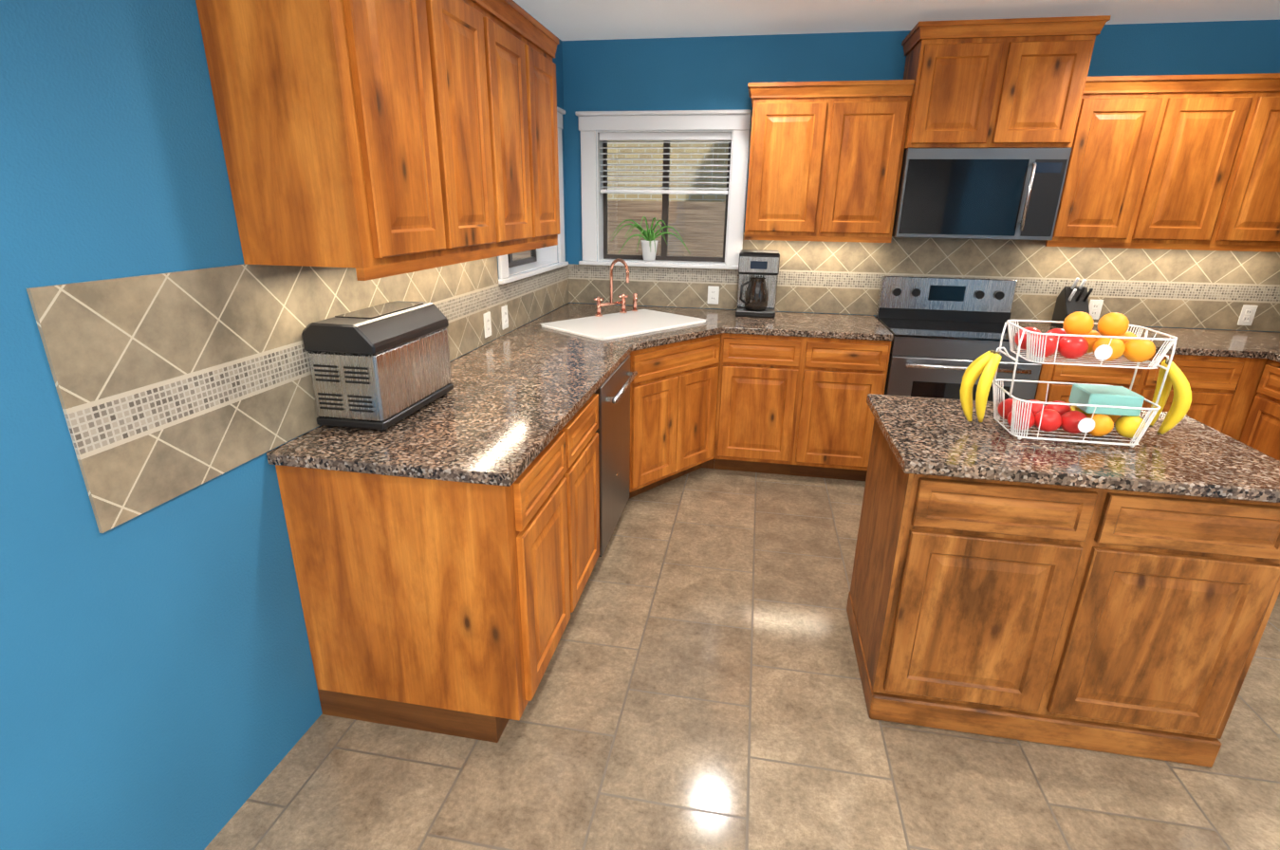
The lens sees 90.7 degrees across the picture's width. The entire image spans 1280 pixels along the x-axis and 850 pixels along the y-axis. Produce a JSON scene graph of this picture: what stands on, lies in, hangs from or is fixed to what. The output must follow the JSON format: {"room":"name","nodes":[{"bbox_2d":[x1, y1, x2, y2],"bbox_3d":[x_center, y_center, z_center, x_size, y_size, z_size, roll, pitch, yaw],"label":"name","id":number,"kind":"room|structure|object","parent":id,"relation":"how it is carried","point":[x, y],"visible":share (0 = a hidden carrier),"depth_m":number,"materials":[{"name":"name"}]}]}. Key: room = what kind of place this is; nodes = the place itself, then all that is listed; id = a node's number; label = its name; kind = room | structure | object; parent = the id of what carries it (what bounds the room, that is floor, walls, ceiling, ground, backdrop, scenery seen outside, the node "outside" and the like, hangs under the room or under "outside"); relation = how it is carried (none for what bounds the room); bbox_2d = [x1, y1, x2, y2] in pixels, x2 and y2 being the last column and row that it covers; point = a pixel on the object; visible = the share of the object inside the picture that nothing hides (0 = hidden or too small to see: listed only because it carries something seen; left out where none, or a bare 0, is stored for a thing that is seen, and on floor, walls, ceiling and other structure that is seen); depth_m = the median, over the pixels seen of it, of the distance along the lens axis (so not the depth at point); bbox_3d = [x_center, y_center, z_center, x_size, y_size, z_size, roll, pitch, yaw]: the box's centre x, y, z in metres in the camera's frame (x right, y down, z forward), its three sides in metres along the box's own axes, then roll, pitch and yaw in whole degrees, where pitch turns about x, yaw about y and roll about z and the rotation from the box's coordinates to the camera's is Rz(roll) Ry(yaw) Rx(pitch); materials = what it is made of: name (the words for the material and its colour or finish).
{"room":"kitchen","nodes":[
{"label":"kitchen","id":0,"kind":"room"},
{"bbox_2d":[0,0,568,849],"bbox_3d":[-1.192,-0.076,1.111,0.180,2.490,6.800,4,19,10],"label":"wall","id":1,"kind":"structure","parent":0,"point":[157,685],"depth_m":1.31,"materials":[{"name":"blue paint"}]},
{"bbox_2d":[26,256,569,533],"bbox_3d":[-0.788,-0.543,2.738,0.008,0.487,3.311,4,19,10],"label":"backsplash","id":2,"kind":"structure","parent":1,"relation":"attached to","point":[170,385],"depth_m":1.48,"materials":[{"name":"tile"}]},
{"bbox_2d":[482,312,491,337],"bbox_3d":[-0.732,-0.482,3.043,0.010,0.116,0.072,4,19,10],"label":"electrical outlet","id":3,"kind":"object","parent":2,"relation":"attached to","point":[487,324],"visible":1,"depth_m":3.03,"materials":[{"name":"white plastic"}]},
{"bbox_2d":[500,305,508,330],"bbox_3d":[-0.692,-0.553,3.248,0.010,0.116,0.072,4,19,10],"label":"electrical outlet","id":4,"kind":"object","parent":2,"relation":"attached to","point":[505,318],"visible":1,"depth_m":3.24,"materials":[{"name":"white plastic"}]},
{"bbox_2d":[195,0,457,277],"bbox_3d":[-0.779,-0.847,1.619,0.348,0.822,0.417,4,19,10],"label":"upper cabinet","id":5,"kind":"object","parent":1,"relation":"attached to","point":[369,139],"depth_m":1.50,"materials":[{"name":"brown wood"}]},
{"bbox_2d":[438,0,506,261],"bbox_3d":[-0.707,-0.975,1.991,0.348,0.822,0.383,4,19,10],"label":"upper cabinet","id":6,"kind":"object","parent":1,"relation":"attached to","point":[464,26],"depth_m":2.01,"materials":[{"name":"brown wood"}]},
{"bbox_2d":[491,0,540,250],"bbox_3d":[-0.638,-1.098,2.347,0.348,0.822,0.382,4,19,10],"label":"upper cabinet","id":7,"kind":"object","parent":1,"relation":"attached to","point":[512,37],"depth_m":2.36,"materials":[{"name":"brown wood"}]},
{"bbox_2d":[497,106,568,284],"bbox_3d":[-0.668,-1.323,3.531,0.210,0.927,1.140,4,19,10],"label":"window","id":8,"kind":"structure","parent":1,"relation":"in","point":[540,258],"depth_m":3.89,"materials":[{"name":"white"}]},
{"bbox_2d":[529,15,559,246],"bbox_3d":[-0.569,-1.220,2.703,0.348,0.822,0.383,4,19,10],"label":"upper cabinet","id":9,"kind":"object","parent":1,"relation":"attached to","point":[545,43],"depth_m":2.68,"materials":[{"name":"brown wood"}]},
{"bbox_2d":[204,467,1279,849],"bbox_3d":[1.089,1.284,1.236,4.820,0.100,6.980,4,19,10],"label":"floor","id":10,"kind":"structure","parent":0,"point":[699,686],"depth_m":1.89,"materials":[{"name":"tile"}]},
{"bbox_2d":[275,392,599,742],"bbox_3d":[-0.588,0.388,2.262,0.687,0.873,0.940,4,19,10],"label":"base cabinet","id":11,"kind":"object","parent":10,"relation":"on","point":[440,606],"visible":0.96,"depth_m":1.84,"materials":[{"name":"brown wood"}]},
{"bbox_2d":[594,354,637,556],"bbox_3d":[-0.379,0.145,2.977,0.653,0.868,0.608,4,19,10],"label":"dishwasher","id":12,"kind":"object","parent":10,"relation":"on","point":[613,393],"visible":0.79,"depth_m":2.83,"materials":[{"name":"grey metal"}]},
{"bbox_2d":[628,333,721,499],"bbox_3d":[-0.080,-0.152,3.836,1.088,0.872,1.277,4,19,10],"label":"base cabinet","id":13,"kind":"object","parent":10,"relation":"on","point":[674,389],"visible":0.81,"depth_m":3.14,"materials":[{"name":"brown wood"}]},
{"bbox_2d":[266,302,733,486],"bbox_3d":[-0.205,-0.334,2.945,1.110,0.049,2.862,4,19,10],"label":"countertop","id":14,"kind":"structure","parent":13,"relation":"on","point":[506,409],"depth_m":2.16,"materials":[{"name":"brown stone"}]},
{"bbox_2d":[301,300,453,431],"bbox_3d":[-0.810,-0.204,2.020,0.223,0.321,0.454,4,19,10],"label":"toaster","id":15,"kind":"object","parent":14,"relation":"on","point":[382,367],"visible":1,"depth_m":1.85,"materials":[{"name":"silver metal"}]},
{"bbox_2d":[593,258,637,316],"bbox_3d":[-0.144,-0.838,3.807,0.222,0.334,0.296,4,19,10],"label":"faucet","id":16,"kind":"object","parent":14,"relation":"on","point":[622,296],"visible":1,"depth_m":3.77,"materials":[{"name":"orange metal"}]},
{"bbox_2d":[538,308,708,343],"bbox_3d":[-0.080,-0.571,3.618,0.907,0.041,0.981,4,19,10],"label":"sink","id":17,"kind":"object","parent":14,"relation":"in","point":[641,325],"depth_m":3.49,"materials":[{"name":"white ceramic"}]},
{"bbox_2d":[714,333,891,481],"bbox_3d":[0.967,-0.179,3.957,0.925,0.873,0.657,4,19,10],"label":"base cabinet","id":18,"kind":"object","parent":10,"relation":"on","point":[797,406],"visible":0.98,"depth_m":3.64,"materials":[{"name":"brown wood"}]},
{"bbox_2d":[729,309,893,341],"bbox_3d":[0.792,-0.627,3.829,1.296,0.049,0.672,4,19,10],"label":"countertop","id":19,"kind":"structure","parent":18,"relation":"on","point":[849,326],"depth_m":3.63,"materials":[{"name":"brown stone"}]},
{"bbox_2d":[735,249,779,317],"bbox_3d":[0.730,-0.880,3.931,0.240,0.385,0.278,4,19,10],"label":"coffee maker","id":20,"kind":"object","parent":19,"relation":"on","point":[758,270],"visible":1,"depth_m":3.86,"materials":[{"name":"silver plastic"}]},
{"bbox_2d":[875,275,1042,402],"bbox_3d":[1.799,-0.252,3.732,0.760,1.150,0.697,4,19,10],"label":"range","id":21,"kind":"object","parent":10,"relation":"on","point":[946,332],"visible":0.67,"depth_m":3.52,"materials":[{"name":"grey metal"}]},
{"bbox_2d":[846,419,1279,767],"bbox_3d":[1.276,0.476,2.084,0.978,0.873,0.604,4,19,10],"label":"base cabinet","id":22,"kind":"object","parent":10,"relation":"on","point":[1126,622],"visible":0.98,"depth_m":1.80,"materials":[{"name":"brown wood"}]},
{"bbox_2d":[866,393,1279,502],"bbox_3d":[1.282,0.045,1.937,1.030,0.035,0.670,4,19,10],"label":"countertop","id":23,"kind":"structure","parent":22,"relation":"on","point":[1187,455],"depth_m":1.77,"materials":[{"name":"brown stone"}]},
{"bbox_2d":[959,311,1191,447],"bbox_3d":[1.291,-0.150,1.874,0.620,0.372,0.256,4,19,10],"label":"fruit basket","id":24,"kind":"object","parent":23,"relation":"on","point":[1098,410],"visible":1,"depth_m":1.83,"materials":[{"name":"white metal"}]},
{"bbox_2d":[1034,352,1267,441],"bbox_3d":[2.684,-0.054,3.668,1.014,0.873,0.657,4,19,10],"label":"base cabinet","id":25,"kind":"object","parent":10,"relation":"on","point":[1224,389],"visible":0.29,"depth_m":3.26,"materials":[{"name":"brown wood"}]},
{"bbox_2d":[1239,359,1279,461],"bbox_3d":[3.376,0.215,2.923,0.667,0.872,0.690,4,19,10],"label":"base cabinet","id":26,"kind":"object","parent":10,"relation":"on","point":[1261,432],"visible":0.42,"depth_m":3.10,"materials":[{"name":"brown wood"}]},
{"bbox_2d":[1014,321,1279,362],"bbox_3d":[2.946,-0.350,3.142,1.666,0.035,1.352,4,19,10],"label":"countertop","id":27,"kind":"structure","parent":26,"relation":"on","point":[1233,343],"depth_m":3.37,"materials":[{"name":"brown stone"}]},
{"bbox_2d":[1051,278,1093,329],"bbox_3d":[2.506,-0.707,3.653,0.120,0.287,0.177,4,19,10],"label":"knife block","id":28,"kind":"object","parent":27,"relation":"on","point":[1072,299],"visible":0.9,"depth_m":3.62,"materials":[{"name":"black plastic"}]},
{"bbox_2d":[513,0,1279,40],"bbox_3d":[1.124,-1.162,0.385,4.820,0.100,6.980,4,19,10],"label":"ceiling","id":29,"kind":"structure","parent":0,"point":[573,20],"depth_m":3.22,"materials":[{"name":"white paint"}]},
{"bbox_2d":[561,19,1279,332],"bbox_3d":[1.719,-1.030,3.972,4.820,2.490,0.180,4,19,10],"label":"wall","id":30,"kind":"structure","parent":0,"point":[696,73],"depth_m":3.69,"materials":[{"name":"blue paint"}]},
{"bbox_2d":[575,109,751,269],"bbox_3d":[0.141,-1.505,4.087,1.080,0.927,0.210,4,19,10],"label":"window","id":31,"kind":"structure","parent":30,"relation":"in","point":[732,127],"depth_m":4.02,"materials":[{"name":"white"}]},
{"bbox_2d":[611,216,690,260],"bbox_3d":[0.066,-1.227,4.167,0.540,0.285,0.181,4,19,10],"label":"plant","id":32,"kind":"object","parent":31,"relation":"on","point":[649,245],"visible":1,"depth_m":4.17,"materials":[{"name":"green plant"}]},
{"bbox_2d":[743,79,914,242],"bbox_3d":[1.032,-1.493,3.652,0.854,0.817,0.359,4,19,10],"label":"upper cabinet","id":33,"kind":"object","parent":30,"relation":"attached to","point":[825,161],"visible":1,"depth_m":3.49,"materials":[{"name":"brown wood"}]},
{"bbox_2d":[568,232,1279,332],"bbox_3d":[1.700,-0.916,3.913,4.460,0.487,0.008,4,19,10],"label":"backsplash","id":34,"kind":"structure","parent":30,"relation":"attached to","point":[1208,289],"depth_m":3.81,"materials":[{"name":"tile"}]},
{"bbox_2d":[707,286,719,304],"bbox_3d":[0.482,-0.854,4.161,0.072,0.116,0.010,4,19,10],"label":"electrical outlet","id":35,"kind":"object","parent":34,"relation":"attached to","point":[713,294],"visible":1,"depth_m":4.16,"materials":[{"name":"white plastic"}]},
{"bbox_2d":[1088,299,1103,319],"bbox_3d":[2.720,-0.691,3.784,0.072,0.116,0.010,4,19,10],"label":"electrical outlet","id":36,"kind":"object","parent":34,"relation":"attached to","point":[1095,306],"visible":0.92,"depth_m":3.78,"materials":[{"name":"white plastic"}]},
{"bbox_2d":[1237,304,1258,325],"bbox_3d":[3.506,-0.633,3.651,0.072,0.116,0.010,4,19,10],"label":"electrical outlet","id":37,"kind":"object","parent":34,"relation":"attached to","point":[1247,315],"visible":1,"depth_m":3.65,"materials":[{"name":"white plastic"}]},
{"bbox_2d":[901,15,1111,148],"bbox_3d":[1.849,-1.776,3.368,0.864,0.575,0.412,4,19,10],"label":"upper cabinet","id":38,"kind":"object","parent":30,"relation":"attached to","point":[1015,83],"visible":0.96,"depth_m":3.19,"materials":[{"name":"brown wood"}]},
{"bbox_2d":[891,148,1072,240],"bbox_3d":[1.839,-1.281,3.521,0.792,0.454,0.449,4,19,10],"label":"microwave","id":39,"kind":"object","parent":38,"relation":"attached to","point":[1011,194],"visible":0.98,"depth_m":3.36,"materials":[{"name":"grey metal"}]},
{"bbox_2d":[1044,74,1177,247],"bbox_3d":[2.438,-1.407,3.416,0.390,0.787,0.347,4,19,10],"label":"upper cabinet","id":40,"kind":"object","parent":30,"relation":"attached to","point":[1121,121],"depth_m":3.25,"materials":[{"name":"brown wood"}]},
{"bbox_2d":[1131,73,1268,247],"bbox_3d":[2.822,-1.379,3.352,0.390,0.787,0.347,4,19,10],"label":"upper cabinet","id":41,"kind":"object","parent":30,"relation":"attached to","point":[1174,162],"depth_m":3.18,"materials":[{"name":"brown wood"}]},
{"bbox_2d":[1219,73,1279,247],"bbox_3d":[3.205,-1.351,3.287,0.390,0.787,0.347,4,19,10],"label":"upper cabinet","id":42,"kind":"object","parent":30,"relation":"attached to","point":[1253,215],"depth_m":3.18,"materials":[{"name":"brown wood"}]},
{"label":"outside","id":43,"kind":"structure","parent":0,"visible":0},
{"bbox_3d":[-0.227,0.330,5.022,20.000,0.020,18.000,4,19,10],"label":"ground","id":44,"kind":"structure","parent":43,"visible":0},
{"bbox_2d":[512,200,725,260],"bbox_3d":[4.286,-1.346,6.941,14.000,1.995,0.030,4,19,10],"label":"fence","id":45,"kind":"object","parent":44,"relation":"on","point":[692,249],"depth_m":7.36,"materials":[{"name":"brown wood"}]},
{"bbox_2d":[607,140,728,202],"bbox_3d":[-2.347,-4.500,10.563,9.300,5.395,0.200,4,19,10],"label":"brick house","id":46,"kind":"structure","parent":44,"relation":"on","point":[634,197],"depth_m":10.07,"materials":[{"name":"beige brick"}]}
]}

